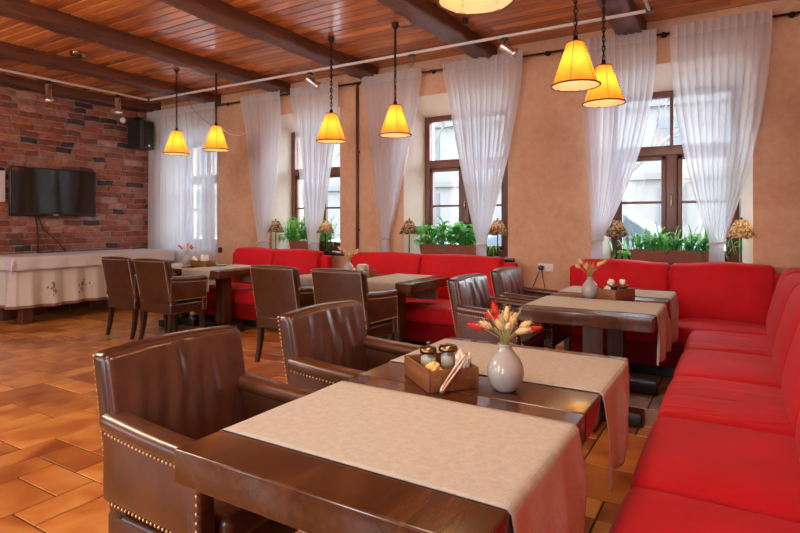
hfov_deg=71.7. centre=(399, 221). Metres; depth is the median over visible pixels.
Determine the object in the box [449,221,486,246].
leaf plant
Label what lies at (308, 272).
pedestal table
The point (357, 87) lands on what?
pipe
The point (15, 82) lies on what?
ceiling beam
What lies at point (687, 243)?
leaf plant
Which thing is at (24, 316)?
buffet table
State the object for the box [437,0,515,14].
pendant lamp
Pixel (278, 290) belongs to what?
leather armchair
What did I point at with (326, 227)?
lamp
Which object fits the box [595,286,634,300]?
wooden box
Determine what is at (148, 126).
grille
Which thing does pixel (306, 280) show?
table runner
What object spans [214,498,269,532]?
seat cushion
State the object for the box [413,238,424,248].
trailing plant
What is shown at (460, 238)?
leaf plant
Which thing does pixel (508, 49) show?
track spotlight
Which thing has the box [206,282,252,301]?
seat cushion
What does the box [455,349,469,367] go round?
packets
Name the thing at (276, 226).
lamp
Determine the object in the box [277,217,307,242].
bushy plant
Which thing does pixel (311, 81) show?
track spotlight
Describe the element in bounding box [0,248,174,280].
tablecloth
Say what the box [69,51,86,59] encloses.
smoke detector
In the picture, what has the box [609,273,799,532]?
sofa
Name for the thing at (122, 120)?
wall sensor
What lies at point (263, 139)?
sheer curtain
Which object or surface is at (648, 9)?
track
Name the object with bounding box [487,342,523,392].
bud vase
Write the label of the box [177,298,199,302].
seat cushion
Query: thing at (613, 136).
sheer curtain
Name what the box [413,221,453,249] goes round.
leaf plant
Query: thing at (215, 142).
pendant lamp
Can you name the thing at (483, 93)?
sheer curtain
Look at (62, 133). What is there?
wall
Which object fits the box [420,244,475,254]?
planter
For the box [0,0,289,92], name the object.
ceiling beam
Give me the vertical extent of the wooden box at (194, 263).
0.075 m
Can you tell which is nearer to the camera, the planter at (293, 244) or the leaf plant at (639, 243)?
the leaf plant at (639, 243)
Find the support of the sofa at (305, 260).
on the floor
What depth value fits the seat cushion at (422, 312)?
5.46 m
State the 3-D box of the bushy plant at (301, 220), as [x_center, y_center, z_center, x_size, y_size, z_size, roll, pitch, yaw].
[-1.220,0.109,7.777,0.975,0.395,0.341,0,0,31]
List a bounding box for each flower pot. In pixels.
[326,242,333,250]
[486,247,494,256]
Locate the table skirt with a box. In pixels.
[0,265,107,309]
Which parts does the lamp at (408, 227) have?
lamp shade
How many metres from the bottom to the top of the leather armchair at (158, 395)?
0.910 m
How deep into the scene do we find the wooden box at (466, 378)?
1.82 m
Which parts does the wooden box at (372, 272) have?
panel, panel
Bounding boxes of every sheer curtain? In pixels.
[146,106,191,262]
[185,102,214,112]
[240,90,280,247]
[290,81,337,250]
[362,67,421,251]
[443,51,522,255]
[582,28,656,258]
[670,9,771,261]
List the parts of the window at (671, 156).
sash, handle, sash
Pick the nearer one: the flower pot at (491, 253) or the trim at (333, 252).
the flower pot at (491, 253)
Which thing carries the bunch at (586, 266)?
in the bud vase at (589, 287)
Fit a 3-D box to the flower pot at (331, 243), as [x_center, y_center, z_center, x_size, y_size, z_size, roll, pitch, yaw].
[-0.974,0.334,7.581,0.130,0.127,0.128,0,0,31]
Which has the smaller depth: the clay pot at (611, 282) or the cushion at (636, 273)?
the clay pot at (611, 282)
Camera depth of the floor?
3.59 m
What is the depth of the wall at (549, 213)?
5.94 m
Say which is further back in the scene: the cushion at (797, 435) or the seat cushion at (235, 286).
the seat cushion at (235, 286)
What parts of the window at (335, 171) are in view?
sash, sash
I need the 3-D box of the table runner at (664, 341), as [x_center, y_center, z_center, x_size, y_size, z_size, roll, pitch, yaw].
[1.307,0.704,3.688,0.861,0.318,0.532,0,0,31]
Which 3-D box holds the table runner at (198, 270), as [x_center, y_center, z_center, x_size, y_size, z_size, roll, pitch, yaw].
[-2.134,0.664,6.694,0.496,0.238,0.873,0,0,31]
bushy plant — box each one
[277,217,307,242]
[285,216,339,243]
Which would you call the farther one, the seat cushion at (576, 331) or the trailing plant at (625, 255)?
the trailing plant at (625, 255)
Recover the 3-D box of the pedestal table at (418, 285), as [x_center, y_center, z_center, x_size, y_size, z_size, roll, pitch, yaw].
[-0.030,0.925,5.419,0.765,0.750,0.800,0,0,31]
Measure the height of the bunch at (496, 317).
0.178 m
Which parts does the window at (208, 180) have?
sash, sash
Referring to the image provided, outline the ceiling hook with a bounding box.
[462,18,467,24]
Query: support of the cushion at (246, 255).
on the sofa at (305, 260)
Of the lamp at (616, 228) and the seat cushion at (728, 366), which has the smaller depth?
the seat cushion at (728, 366)
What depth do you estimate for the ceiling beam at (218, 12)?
5.39 m
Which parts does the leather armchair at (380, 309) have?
nail trim, backrest, seat frame, armrest, arm nail trim, leg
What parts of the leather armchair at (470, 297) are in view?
backrest, armrest, arm nail trim, armrest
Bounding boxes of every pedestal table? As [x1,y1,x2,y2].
[159,262,215,327]
[174,375,584,532]
[175,264,250,331]
[299,272,383,274]
[359,337,628,441]
[370,273,449,344]
[518,294,666,432]
[554,285,676,395]
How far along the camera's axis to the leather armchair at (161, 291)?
5.94 m
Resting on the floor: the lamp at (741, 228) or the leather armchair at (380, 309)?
the leather armchair at (380, 309)
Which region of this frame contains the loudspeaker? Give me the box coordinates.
[128,117,153,150]
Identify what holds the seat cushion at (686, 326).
on the sofa at (733, 297)
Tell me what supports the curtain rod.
attached to the wall at (549, 213)
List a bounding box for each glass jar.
[420,341,436,366]
[438,343,457,369]
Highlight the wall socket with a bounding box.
[538,263,553,271]
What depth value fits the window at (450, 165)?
6.85 m
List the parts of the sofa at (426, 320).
frame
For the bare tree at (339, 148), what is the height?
9.295 m
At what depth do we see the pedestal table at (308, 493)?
1.18 m
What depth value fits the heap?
1.84 m
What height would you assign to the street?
0.170 m
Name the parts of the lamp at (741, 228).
stem, lamp shade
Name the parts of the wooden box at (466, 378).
panel, panel, panel, panel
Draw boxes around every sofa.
[194,247,332,329]
[349,252,517,345]
[570,259,799,377]
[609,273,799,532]
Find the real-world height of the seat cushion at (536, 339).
0.103 m
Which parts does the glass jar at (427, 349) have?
lid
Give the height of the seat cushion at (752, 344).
0.171 m
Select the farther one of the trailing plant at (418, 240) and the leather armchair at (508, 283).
the trailing plant at (418, 240)
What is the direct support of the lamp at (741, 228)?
on the trim
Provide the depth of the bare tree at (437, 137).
16.48 m
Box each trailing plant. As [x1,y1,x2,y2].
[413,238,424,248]
[612,250,631,259]
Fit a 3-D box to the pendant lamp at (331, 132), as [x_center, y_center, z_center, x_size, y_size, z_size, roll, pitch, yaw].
[-0.722,-1.391,5.815,0.328,1.097,0.328,0,0,-15]
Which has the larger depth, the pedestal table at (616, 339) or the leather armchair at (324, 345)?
the pedestal table at (616, 339)
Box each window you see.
[191,142,216,245]
[291,132,339,250]
[425,115,507,255]
[611,90,738,262]
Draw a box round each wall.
[0,86,148,316]
[161,0,799,345]
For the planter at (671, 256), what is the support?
on the trim
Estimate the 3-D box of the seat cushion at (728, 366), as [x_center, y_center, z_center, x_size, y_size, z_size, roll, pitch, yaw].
[1.982,0.914,3.292,0.600,0.172,0.743,0,0,31]
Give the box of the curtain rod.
[214,11,799,105]
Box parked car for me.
[487,209,725,250]
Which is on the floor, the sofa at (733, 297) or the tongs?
the sofa at (733, 297)
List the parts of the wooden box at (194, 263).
panel, panel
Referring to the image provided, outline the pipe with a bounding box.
[356,86,359,251]
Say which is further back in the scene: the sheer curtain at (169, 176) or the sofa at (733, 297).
the sheer curtain at (169, 176)
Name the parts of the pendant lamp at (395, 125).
lamp shade, chain, chain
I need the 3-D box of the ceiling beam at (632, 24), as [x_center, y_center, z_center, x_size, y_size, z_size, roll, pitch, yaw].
[0.097,-1.879,1.835,0.274,0.161,8.440,0,0,31]
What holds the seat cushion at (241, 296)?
on the sofa at (305, 260)
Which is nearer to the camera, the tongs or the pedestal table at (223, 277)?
the tongs
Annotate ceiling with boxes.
[0,0,774,105]
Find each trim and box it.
[192,246,217,250]
[319,250,344,255]
[501,256,514,261]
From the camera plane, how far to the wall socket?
5.87 m
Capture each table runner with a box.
[171,263,218,279]
[182,264,251,291]
[219,381,586,532]
[300,274,312,285]
[367,273,437,299]
[389,338,628,492]
[525,296,671,365]
[558,286,678,345]
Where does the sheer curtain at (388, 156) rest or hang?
hanging from the curtain rod
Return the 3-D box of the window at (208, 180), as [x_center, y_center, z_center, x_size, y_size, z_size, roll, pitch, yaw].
[-3.166,-0.460,9.134,1.080,1.720,0.115,0,0,31]
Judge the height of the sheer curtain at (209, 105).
2.825 m
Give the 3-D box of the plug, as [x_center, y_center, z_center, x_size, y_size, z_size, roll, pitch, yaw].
[1.461,0.698,5.896,0.250,0.476,0.055,0,0,31]
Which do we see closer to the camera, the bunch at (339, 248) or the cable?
the bunch at (339, 248)
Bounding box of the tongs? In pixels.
[439,352,467,393]
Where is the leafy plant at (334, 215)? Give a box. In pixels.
[321,215,336,241]
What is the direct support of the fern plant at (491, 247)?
in the flower pot at (491, 253)
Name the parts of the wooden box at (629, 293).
panel, panel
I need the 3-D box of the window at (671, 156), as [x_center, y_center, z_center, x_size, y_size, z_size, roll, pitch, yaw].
[2.731,-0.460,5.562,1.150,1.720,0.115,0,0,31]
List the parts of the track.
rail, rail, rail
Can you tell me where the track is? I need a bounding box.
[0,0,652,101]
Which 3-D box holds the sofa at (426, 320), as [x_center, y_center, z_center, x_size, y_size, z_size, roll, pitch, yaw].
[0.105,0.829,6.051,2.150,0.941,0.920,0,0,31]
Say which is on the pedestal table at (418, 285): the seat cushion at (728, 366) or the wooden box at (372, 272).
the wooden box at (372, 272)
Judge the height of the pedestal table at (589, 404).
0.750 m
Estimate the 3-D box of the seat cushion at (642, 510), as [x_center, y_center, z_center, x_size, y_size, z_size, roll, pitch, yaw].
[0.809,0.913,1.355,0.600,0.176,0.743,0,0,31]
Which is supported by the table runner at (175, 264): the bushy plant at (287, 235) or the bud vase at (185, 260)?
the bud vase at (185, 260)
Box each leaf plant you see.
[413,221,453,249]
[423,215,475,244]
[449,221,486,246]
[608,222,697,252]
[645,225,706,259]
[670,223,744,259]
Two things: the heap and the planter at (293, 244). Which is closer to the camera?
the heap
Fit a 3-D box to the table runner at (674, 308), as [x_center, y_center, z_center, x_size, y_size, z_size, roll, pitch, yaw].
[1.702,0.714,4.338,0.868,0.338,0.487,0,0,31]
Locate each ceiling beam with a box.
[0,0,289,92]
[0,41,220,103]
[0,73,160,112]
[156,0,377,79]
[377,0,496,58]
[595,0,645,34]
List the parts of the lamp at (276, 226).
lamp shade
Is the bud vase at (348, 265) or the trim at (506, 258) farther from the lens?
the trim at (506, 258)
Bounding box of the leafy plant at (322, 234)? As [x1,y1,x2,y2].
[320,225,335,250]
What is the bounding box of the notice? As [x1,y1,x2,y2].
[0,170,4,201]
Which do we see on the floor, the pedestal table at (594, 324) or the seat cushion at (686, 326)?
the pedestal table at (594, 324)
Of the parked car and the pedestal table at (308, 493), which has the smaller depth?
the pedestal table at (308, 493)
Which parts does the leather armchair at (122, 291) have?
leg, nail trim, backrest, seat frame, leg, armrest, leg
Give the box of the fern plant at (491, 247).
[486,245,499,256]
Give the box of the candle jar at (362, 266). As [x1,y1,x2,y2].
[356,263,368,270]
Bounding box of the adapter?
[408,54,415,65]
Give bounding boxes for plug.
[532,265,545,288]
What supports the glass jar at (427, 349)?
in the wooden box at (466, 378)
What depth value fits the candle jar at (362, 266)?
5.51 m
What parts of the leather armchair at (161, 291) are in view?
leg, nail trim, backrest, leg, seat frame, leg, armrest, arm nail trim, leg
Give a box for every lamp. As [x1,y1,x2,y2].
[163,69,189,155]
[202,72,258,151]
[267,219,283,248]
[316,36,346,143]
[317,219,333,251]
[378,22,411,137]
[399,218,418,252]
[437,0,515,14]
[488,218,507,256]
[550,0,600,91]
[581,0,625,107]
[604,218,628,258]
[726,217,756,262]
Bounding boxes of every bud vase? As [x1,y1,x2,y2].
[181,253,190,265]
[343,261,353,269]
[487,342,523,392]
[581,277,597,297]
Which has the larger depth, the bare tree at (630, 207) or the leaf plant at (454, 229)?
the bare tree at (630, 207)
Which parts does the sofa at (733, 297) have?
frame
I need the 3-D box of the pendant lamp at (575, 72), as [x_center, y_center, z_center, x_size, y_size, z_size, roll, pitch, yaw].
[1.182,-1.450,3.727,0.328,1.077,0.328,0,0,30]
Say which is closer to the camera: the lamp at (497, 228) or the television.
the lamp at (497, 228)
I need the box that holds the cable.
[35,216,65,252]
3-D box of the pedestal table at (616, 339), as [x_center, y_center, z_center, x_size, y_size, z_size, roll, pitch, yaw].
[1.695,0.925,4.343,0.800,0.750,0.765,0,0,31]
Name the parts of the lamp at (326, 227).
lamp shade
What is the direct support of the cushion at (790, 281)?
on the sofa at (721, 452)
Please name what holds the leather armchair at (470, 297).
on the floor
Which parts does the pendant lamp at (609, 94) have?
lamp shade, chain, chain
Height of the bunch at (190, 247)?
0.173 m
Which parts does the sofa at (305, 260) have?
frame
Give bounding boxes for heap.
[425,361,442,370]
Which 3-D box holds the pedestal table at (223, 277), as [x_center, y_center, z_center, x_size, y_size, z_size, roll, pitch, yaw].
[-2.134,0.925,6.694,0.765,0.750,0.800,0,0,31]
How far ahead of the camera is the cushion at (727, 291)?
4.73 m
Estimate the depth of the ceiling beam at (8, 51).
6.83 m
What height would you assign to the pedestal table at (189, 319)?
0.750 m
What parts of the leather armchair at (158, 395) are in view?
nail trim, arm nail trim, armrest, backrest, seat frame, armrest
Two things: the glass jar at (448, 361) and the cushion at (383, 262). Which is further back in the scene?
the cushion at (383, 262)
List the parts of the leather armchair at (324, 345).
nail trim, arm nail trim, backrest, armrest, armrest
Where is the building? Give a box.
[199,99,725,246]
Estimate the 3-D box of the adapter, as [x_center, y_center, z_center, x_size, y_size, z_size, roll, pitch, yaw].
[0.120,-1.712,5.870,0.087,0.127,0.040,0,0,31]
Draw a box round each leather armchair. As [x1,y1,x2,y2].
[92,325,317,532]
[100,256,167,339]
[133,258,206,339]
[250,265,314,361]
[277,300,421,389]
[311,268,397,340]
[447,273,543,347]
[490,266,570,350]
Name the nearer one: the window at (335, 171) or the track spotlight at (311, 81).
the track spotlight at (311, 81)
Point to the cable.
(35, 216)
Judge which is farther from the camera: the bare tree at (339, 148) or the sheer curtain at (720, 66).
the bare tree at (339, 148)
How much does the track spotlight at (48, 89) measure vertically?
0.257 m
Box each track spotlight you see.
[44,80,53,101]
[114,94,122,113]
[305,72,320,89]
[499,37,517,57]
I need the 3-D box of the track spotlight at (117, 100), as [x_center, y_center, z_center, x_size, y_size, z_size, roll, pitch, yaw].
[-3.936,-1.646,7.735,0.107,0.257,0.104,0,0,31]
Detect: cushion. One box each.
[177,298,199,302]
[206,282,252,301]
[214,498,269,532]
[231,247,276,283]
[233,288,254,304]
[273,249,323,273]
[352,252,424,298]
[406,299,454,325]
[420,254,504,299]
[520,331,543,346]
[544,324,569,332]
[571,326,657,342]
[579,259,669,314]
[609,487,799,532]
[630,417,799,522]
[657,376,794,437]
[669,262,774,324]
[670,318,766,345]
[673,349,780,387]
[684,330,772,356]
[766,268,799,328]
[766,273,799,353]
[772,284,799,382]
[781,321,799,432]
[795,411,799,460]
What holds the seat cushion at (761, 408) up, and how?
on the sofa at (721, 452)
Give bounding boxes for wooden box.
[190,260,214,266]
[349,269,375,277]
[404,352,478,392]
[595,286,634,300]
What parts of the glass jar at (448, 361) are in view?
lid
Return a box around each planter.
[289,241,319,248]
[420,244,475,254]
[630,249,708,262]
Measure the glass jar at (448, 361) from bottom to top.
0.104 m
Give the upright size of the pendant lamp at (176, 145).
1.077 m
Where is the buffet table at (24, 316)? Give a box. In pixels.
[0,308,32,324]
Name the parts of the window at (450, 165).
sash, sash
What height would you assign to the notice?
0.420 m
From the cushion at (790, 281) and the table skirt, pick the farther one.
the table skirt
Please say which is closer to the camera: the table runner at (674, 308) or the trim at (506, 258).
the table runner at (674, 308)
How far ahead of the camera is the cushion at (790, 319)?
3.00 m
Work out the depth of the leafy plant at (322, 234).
7.51 m
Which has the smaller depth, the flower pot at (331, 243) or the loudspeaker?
the flower pot at (331, 243)
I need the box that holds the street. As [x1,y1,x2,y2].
[199,236,725,247]
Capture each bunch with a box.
[177,243,194,253]
[337,247,358,260]
[466,299,542,344]
[575,258,606,277]
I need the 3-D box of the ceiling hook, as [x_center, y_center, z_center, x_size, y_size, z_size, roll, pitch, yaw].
[0.622,-1.915,5.293,0.052,0.050,0.052,0,0,31]
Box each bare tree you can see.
[303,148,339,214]
[435,122,451,146]
[623,99,679,211]
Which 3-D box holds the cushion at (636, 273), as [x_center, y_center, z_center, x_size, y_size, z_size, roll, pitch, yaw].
[2.109,0.614,5.238,0.792,0.513,0.284,0,0,31]
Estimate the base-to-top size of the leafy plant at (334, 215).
0.388 m
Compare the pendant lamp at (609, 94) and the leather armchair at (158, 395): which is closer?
the leather armchair at (158, 395)
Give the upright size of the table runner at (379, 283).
0.258 m
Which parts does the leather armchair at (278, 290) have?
leg, seat frame, nail trim, backrest, armrest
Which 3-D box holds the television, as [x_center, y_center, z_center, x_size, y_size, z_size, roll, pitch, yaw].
[-4.965,-0.420,7.940,0.114,0.680,1.170,0,0,31]
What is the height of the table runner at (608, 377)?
0.318 m
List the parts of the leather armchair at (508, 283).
backrest, armrest, armrest, seat frame, leg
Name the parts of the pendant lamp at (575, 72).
lamp shade, chain, chain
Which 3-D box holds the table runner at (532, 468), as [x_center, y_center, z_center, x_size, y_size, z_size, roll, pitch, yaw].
[0.007,0.734,1.476,0.863,0.377,0.532,0,0,31]
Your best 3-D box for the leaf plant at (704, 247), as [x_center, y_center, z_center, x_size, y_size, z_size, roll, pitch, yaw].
[2.861,0.173,5.215,0.661,0.393,0.259,0,0,31]
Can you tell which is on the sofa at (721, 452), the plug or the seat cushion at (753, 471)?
the seat cushion at (753, 471)
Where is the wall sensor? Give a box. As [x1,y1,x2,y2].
[120,117,126,122]
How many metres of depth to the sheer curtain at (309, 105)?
7.40 m
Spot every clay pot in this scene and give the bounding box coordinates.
[607,279,617,289]
[618,279,627,289]
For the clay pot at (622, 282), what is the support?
in the wooden box at (629, 293)
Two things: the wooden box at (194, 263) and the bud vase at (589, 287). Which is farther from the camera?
the wooden box at (194, 263)
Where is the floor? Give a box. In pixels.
[0,305,672,532]
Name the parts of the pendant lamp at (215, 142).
lamp shade, chain, chain, lamp wire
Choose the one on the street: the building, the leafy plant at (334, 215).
the building
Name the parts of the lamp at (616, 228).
lamp shade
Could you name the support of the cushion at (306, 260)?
on the sofa at (305, 260)
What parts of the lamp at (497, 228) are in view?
lamp shade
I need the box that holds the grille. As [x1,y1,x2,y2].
[144,122,153,147]
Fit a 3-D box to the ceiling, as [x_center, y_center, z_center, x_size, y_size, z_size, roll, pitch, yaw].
[-2.507,-1.985,3.418,9.670,0.090,9.450,0,0,31]
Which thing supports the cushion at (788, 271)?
on the sofa at (733, 297)
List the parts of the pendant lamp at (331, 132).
lamp shade, chain, chain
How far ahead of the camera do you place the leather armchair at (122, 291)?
6.21 m
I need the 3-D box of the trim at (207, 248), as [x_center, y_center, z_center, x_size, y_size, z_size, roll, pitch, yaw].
[-3.277,0.421,8.970,1.250,0.048,0.330,0,0,31]
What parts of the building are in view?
pane, pane, pane, cornice, cornice, pane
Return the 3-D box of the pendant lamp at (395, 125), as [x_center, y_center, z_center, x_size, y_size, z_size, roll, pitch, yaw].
[-0.046,-1.391,5.406,0.328,1.097,0.328,0,0,-38]
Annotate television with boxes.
[8,165,95,216]
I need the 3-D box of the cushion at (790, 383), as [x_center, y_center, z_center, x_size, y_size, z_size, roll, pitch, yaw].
[1.884,0.615,2.469,0.284,0.510,0.747,0,0,31]
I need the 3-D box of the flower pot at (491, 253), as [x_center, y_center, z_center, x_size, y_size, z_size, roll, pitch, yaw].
[1.040,0.341,6.350,0.108,0.112,0.106,0,0,31]
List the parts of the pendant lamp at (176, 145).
lamp shade, chain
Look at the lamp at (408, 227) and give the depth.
6.68 m
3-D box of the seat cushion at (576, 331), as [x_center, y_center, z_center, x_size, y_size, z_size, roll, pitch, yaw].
[1.944,0.913,4.966,0.788,0.174,0.550,0,0,31]
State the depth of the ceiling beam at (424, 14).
5.16 m
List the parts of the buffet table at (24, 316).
leg, leg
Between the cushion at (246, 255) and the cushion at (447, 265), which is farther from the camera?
the cushion at (246, 255)
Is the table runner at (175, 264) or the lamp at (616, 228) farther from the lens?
the table runner at (175, 264)

